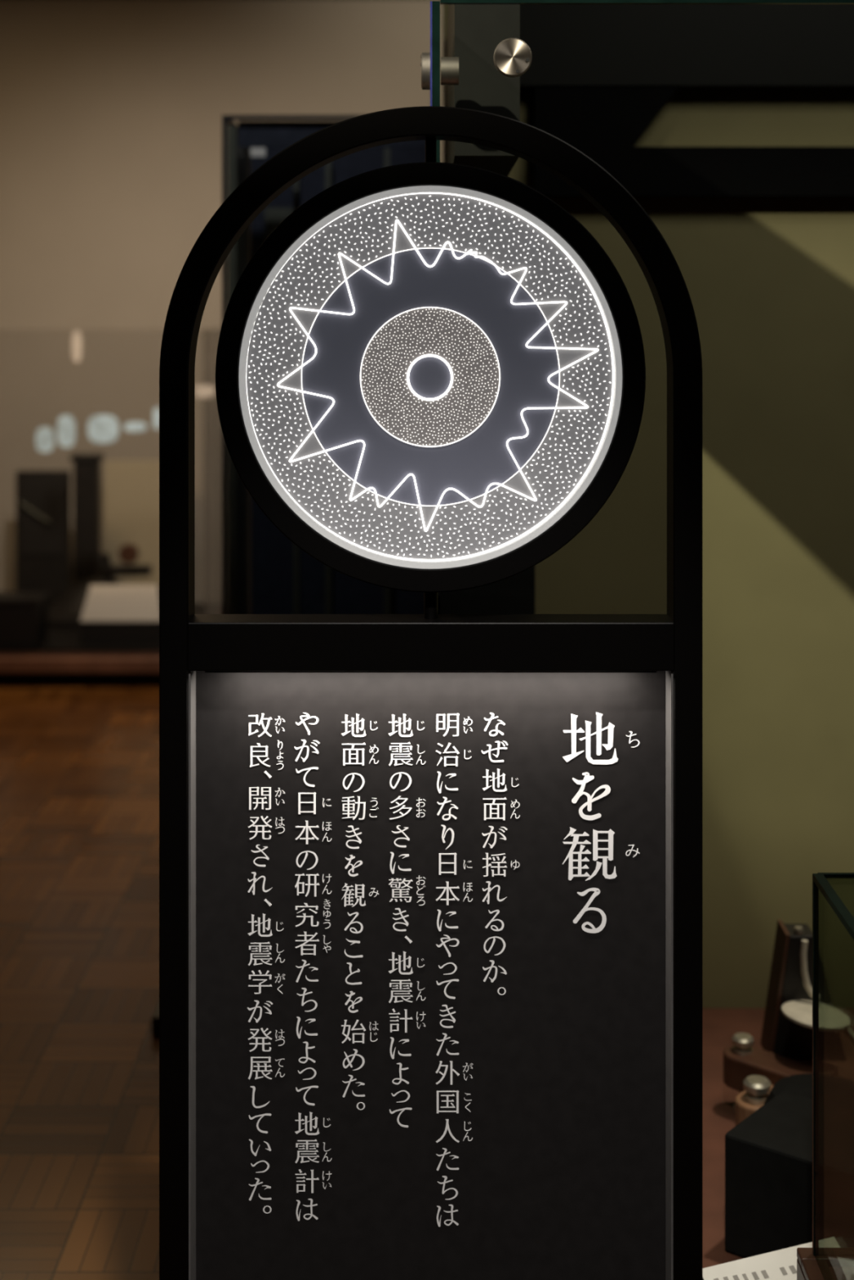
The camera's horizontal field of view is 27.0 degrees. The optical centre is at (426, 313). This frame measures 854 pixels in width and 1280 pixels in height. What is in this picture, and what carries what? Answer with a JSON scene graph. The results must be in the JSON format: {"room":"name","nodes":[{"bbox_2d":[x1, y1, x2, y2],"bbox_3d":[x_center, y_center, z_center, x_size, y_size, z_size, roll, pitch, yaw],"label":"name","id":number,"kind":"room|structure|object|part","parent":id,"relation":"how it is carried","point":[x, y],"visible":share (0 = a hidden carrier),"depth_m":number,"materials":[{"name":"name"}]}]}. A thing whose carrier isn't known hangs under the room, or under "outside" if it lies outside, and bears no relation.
{"room":"museum","nodes":[
{"label":"museum","id":0,"kind":"room"},
{"bbox_2d":[0,683,159,1279],"bbox_3d":[0.000,1.550,3.050,9.000,0.100,11.100,0,0,0],"label":"floor","id":1,"kind":"structure","parent":0,"point":[79,762],"depth_m":4.01,"materials":[{"name":"brown wood"}]},
{"bbox_2d":[0,328,227,683],"bbox_3d":[-2.029,0.783,7.775,2.342,1.434,1.350,0,0,0],"label":"case","id":2,"kind":"object","parent":1,"relation":"on","point":[61,658],"visible":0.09,"depth_m":7.24,"materials":[{"name":"brown wood"}]},
{"bbox_2d":[0,591,49,648],"bbox_3d":[-1.730,1.269,7.360,0.289,0.198,0.230,0,0,0],"label":"box","id":3,"kind":"object","parent":2,"relation":"on","point":[23,615],"visible":1,"depth_m":7.25,"materials":[{"name":"black metal"}]},
{"bbox_3d":[-1.730,1.182,7.360,0.289,0.024,0.230,0,0,0],"label":"lid","id":4,"kind":"part","parent":3,"relation":"part of","materials":[{"name":"black metal"}]},
{"bbox_2d":[15,470,71,608],"bbox_3d":[-1.751,1.044,8.107,0.243,0.648,0.066,0,0,0],"label":"board","id":5,"kind":"object","parent":2,"relation":"in","point":[42,497],"visible":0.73,"depth_m":8.10,"materials":[{"name":"black metal"}]},
{"bbox_3d":[-1.782,0.906,8.084,0.147,0.107,0.020,0,0,0],"label":"pale rod","id":6,"kind":"part","parent":5,"relation":"part of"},
{"bbox_2d":[21,478,63,555],"bbox_3d":[-1.750,0.927,8.097,0.194,0.350,0.005,0,0,0],"label":"picture","id":7,"kind":"object","parent":5,"relation":"attached to","point":[42,499],"depth_m":8.09},
{"bbox_2d":[35,426,53,452],"bbox_3d":[-1.535,0.509,7.149,0.074,0.103,0.002,0,0,0],"label":"glass mark","id":8,"kind":"object","parent":2,"relation":"attached to","point":[44,435],"visible":1,"depth_m":7.15,"materials":[{"name":"white"}]},
{"bbox_2d":[57,414,75,447],"bbox_3d":[-1.450,0.475,7.149,0.074,0.132,0.002,0,0,0],"label":"glass mark","id":9,"kind":"object","parent":2,"relation":"attached to","point":[66,431],"visible":1,"depth_m":7.15,"materials":[{"name":"white"}]},
{"bbox_2d":[71,330,81,362],"bbox_3d":[-1.407,0.134,7.149,0.040,0.126,0.002,0,0,0],"label":"glass mark","id":10,"kind":"object","parent":2,"relation":"attached to","point":[77,337],"visible":1,"depth_m":7.15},
{"bbox_2d":[47,453,151,629],"bbox_3d":[-1.469,0.997,7.900,0.680,0.742,0.408,0,0,0],"label":"machine","id":11,"kind":"object","parent":2,"relation":"on","point":[91,566],"visible":0.73,"depth_m":7.85,"materials":[{"name":"black metal"}]},
{"bbox_2d":[87,414,119,443],"bbox_3d":[-1.301,0.466,7.149,0.126,0.114,0.002,0,0,0],"label":"glass mark","id":12,"kind":"object","parent":2,"relation":"attached to","point":[101,428],"visible":1,"depth_m":7.15,"materials":[{"name":"white"}]},
{"bbox_2d":[80,585,159,644],"bbox_3d":[-1.263,1.271,7.518,0.378,0.194,0.345,0,0,0],"label":"stand","id":13,"kind":"object","parent":2,"relation":"on","point":[111,614],"visible":0.71,"depth_m":7.39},
{"bbox_2d":[103,460,159,586],"bbox_3d":[-1.315,1.029,8.285,0.385,0.677,0.090,0,0,0],"label":"board","id":14,"kind":"object","parent":2,"relation":"on","point":[131,487],"visible":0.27,"depth_m":8.30,"materials":[{"name":"beige metal"}]},
{"bbox_2d":[124,422,146,431],"bbox_3d":[-1.172,0.458,7.149,0.092,0.040,0.002,0,0,0],"label":"glass mark","id":15,"kind":"object","parent":2,"relation":"attached to","point":[130,426],"visible":1,"depth_m":7.15,"materials":[{"name":"white"}]},
{"bbox_2d":[152,407,159,429],"bbox_3d":[-1.084,0.423,7.149,0.034,0.092,0.002,0,0,0],"label":"glass mark","id":16,"kind":"object","parent":2,"relation":"attached to","point":[156,411],"visible":0.61,"depth_m":7.15,"materials":[{"name":"white"}]},
{"bbox_2d":[195,385,214,397],"bbox_3d":[-0.895,0.315,7.149,0.086,0.052,0.002,0,0,0],"label":"glass mark","id":17,"kind":"object","parent":2,"relation":"attached to","point":[201,391],"visible":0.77,"depth_m":7.15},
{"bbox_3d":[-0.894,0.723,7.780,0.011,1.314,1.239,0,0,0],"label":"pane","id":18,"kind":"part","parent":2,"relation":"part of","materials":[{"name":"clear glass"}]},
{"bbox_2d":[151,115,425,1034],"bbox_3d":[-0.274,0.527,4.150,0.598,1.945,0.900,0,0,0],"label":"case","id":19,"kind":"object","parent":1,"relation":"on","point":[268,573],"visible":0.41,"depth_m":4.28,"materials":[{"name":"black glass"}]},
{"bbox_3d":[-0.456,0.422,4.005,0.010,1.715,0.013,0,0,0],"label":"edge post","id":20,"kind":"part","parent":19,"relation":"part of","materials":[{"name":"black metal"}]},
{"bbox_3d":[-0.440,0.428,4.256,0.019,1.703,0.487,0,0,0],"label":"pane","id":21,"kind":"part","parent":19,"relation":"part of","materials":[{"name":"clear glass"}]},
{"bbox_2d":[250,147,265,156],"bbox_3d":[-0.399,-0.387,4.202,0.035,0.035,0.005,0,0,0],"label":"tag","id":22,"kind":"object","parent":19,"relation":"attached to","point":[255,152],"visible":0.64,"depth_m":4.20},
{"bbox_3d":[-0.336,-0.199,4.285,0.110,0.110,0.029,0,0,0],"label":"panel","id":23,"kind":"part","parent":19,"relation":"part of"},
{"bbox_3d":[-0.309,0.432,4.210,0.013,1.695,0.020,0,0,0],"label":"post","id":24,"kind":"part","parent":19,"relation":"part of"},
{"bbox_3d":[-0.234,0.432,4.210,0.013,1.695,0.020,0,0,0],"label":"post","id":25,"kind":"part","parent":19,"relation":"part of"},
{"bbox_3d":[-0.094,0.432,4.210,0.013,1.695,0.020,0,0,0],"label":"post","id":26,"kind":"part","parent":19,"relation":"part of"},
{"bbox_2d":[159,106,702,1279],"bbox_3d":[0.004,0.634,1.950,0.720,1.733,0.300,0,0,0],"label":"information sign","id":27,"kind":"object","parent":1,"relation":"on","point":[430,882],"visible":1,"depth_m":2.05,"materials":[{"name":"black plastic"}]},
{"bbox_3d":[-0.267,0.891,2.027,0.002,0.976,0.046,0,0,0],"label":"trim","id":28,"kind":"part","parent":27,"relation":"part of","materials":[{"name":"black metal"}]},
{"bbox_3d":[0.004,0.332,2.030,0.016,0.034,0.016,0,0,0],"label":"pivot rod","id":29,"kind":"part","parent":27,"relation":"part of","materials":[{"name":"black metal"}]},
{"bbox_3d":[0.004,-0.185,2.030,0.013,0.029,0.013,0,0,0],"label":"pivot rod","id":30,"kind":"part","parent":27,"relation":"part of","materials":[{"name":"black metal"}]},
{"bbox_3d":[0.276,0.891,2.027,0.002,0.976,0.046,0,0,0],"label":"trim","id":31,"kind":"part","parent":27,"relation":"part of","materials":[{"name":"black metal"}]},
{"bbox_2d":[420,0,853,1268],"bbox_3d":[1.196,0.454,2.653,2.408,2.092,1.092,0,0,0],"label":"display case","id":32,"kind":"object","parent":1,"relation":"on","point":[599,73],"visible":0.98,"depth_m":3.15,"materials":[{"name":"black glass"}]},
{"bbox_3d":[0.321,-0.351,3.171,0.259,0.111,0.035,0,0,0],"label":"bracket plate","id":33,"kind":"part","parent":32,"relation":"part of","materials":[{"name":"black metal"}]},
{"bbox_3d":[1.296,-0.251,3.171,2.208,0.087,0.044,0,0,0],"label":"light rail","id":34,"kind":"part","parent":32,"relation":"part of","materials":[{"name":"black metal"}]},
{"bbox_2d":[702,1236,839,1279],"bbox_3d":[0.436,1.205,2.164,0.196,0.089,0.080,0,0,-21],"label":"card","id":35,"kind":"object","parent":32,"relation":"on","point":[780,1264],"visible":0.49,"depth_m":2.18,"materials":[{"name":"white paper"}]},
{"bbox_2d":[713,1265,796,1279],"bbox_3d":[0.434,1.180,2.170,0.173,0.018,0.029,0,0,-18],"label":"print","id":36,"kind":"object","parent":35,"relation":"on","point":[720,1272],"depth_m":2.17},
{"bbox_2d":[723,920,853,1126],"bbox_3d":[0.565,1.109,2.747,0.208,0.281,0.239,0,0,0],"label":"seismograph","id":37,"kind":"object","parent":32,"relation":"on","point":[786,1037],"visible":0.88,"depth_m":2.80,"materials":[{"name":"brown wood"}]},
{"bbox_3d":[0.535,1.179,2.743,0.173,0.050,0.062,0,0,42],"label":"arm","id":38,"kind":"part","parent":37,"relation":"part of","materials":[{"name":"brown wood"}]},
{"bbox_3d":[0.546,1.201,2.718,0.066,0.050,0.222,0,0,42],"label":"arm","id":39,"kind":"part","parent":37,"relation":"part of","materials":[{"name":"brown wood"}]},
{"bbox_3d":[0.587,0.979,2.810,0.016,0.022,0.016,0,0,0],"label":"knob","id":40,"kind":"part","parent":37,"relation":"part of","materials":[{"name":"silver metal"}]},
{"bbox_3d":[0.601,1.080,2.830,0.118,0.197,0.060,0,0,0],"label":"tapered post","id":41,"kind":"part","parent":37,"relation":"part of","materials":[{"name":"black metal"}]},
{"bbox_3d":[0.646,1.109,2.740,0.045,0.038,0.012,0,0,0],"label":"wire arm","id":42,"kind":"part","parent":37,"relation":"part of"},
{"bbox_2d":[724,1091,853,1257],"bbox_3d":[0.526,1.170,2.373,0.200,0.157,0.170,0,0,38],"label":"block","id":43,"kind":"object","parent":32,"relation":"on","point":[768,1154],"visible":0.95,"depth_m":2.33,"materials":[{"name":"black"}]},
{"bbox_2d":[763,1073,853,1111],"bbox_3d":[0.568,1.180,2.560,0.166,0.138,0.166,0,0,0],"label":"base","id":44,"kind":"object","parent":32,"relation":"on","point":[835,1091],"visible":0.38,"depth_m":2.56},
{"bbox_2d":[0,0,443,602],"bbox_3d":[0.000,0.000,8.550,9.000,3.000,0.100,0,0,0],"label":"wall","id":45,"kind":"structure","parent":0,"point":[112,111],"depth_m":8.50,"materials":[{"name":"paint"}]},
{"bbox_2d":[443,4,853,1008],"bbox_3d":[1.615,0.000,3.250,3.170,3.000,0.100,0,0,0],"label":"wall partition","id":46,"kind":"structure","parent":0,"point":[769,282],"depth_m":3.20,"materials":[{"name":"green paint"}]},
{"bbox_2d":[796,872,853,1279],"bbox_3d":[0.747,1.074,1.800,0.632,0.852,0.550,0,0,0],"label":"case","id":47,"kind":"object","parent":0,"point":[814,1263],"visible":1,"depth_m":2.06,"materials":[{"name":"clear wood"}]}
]}

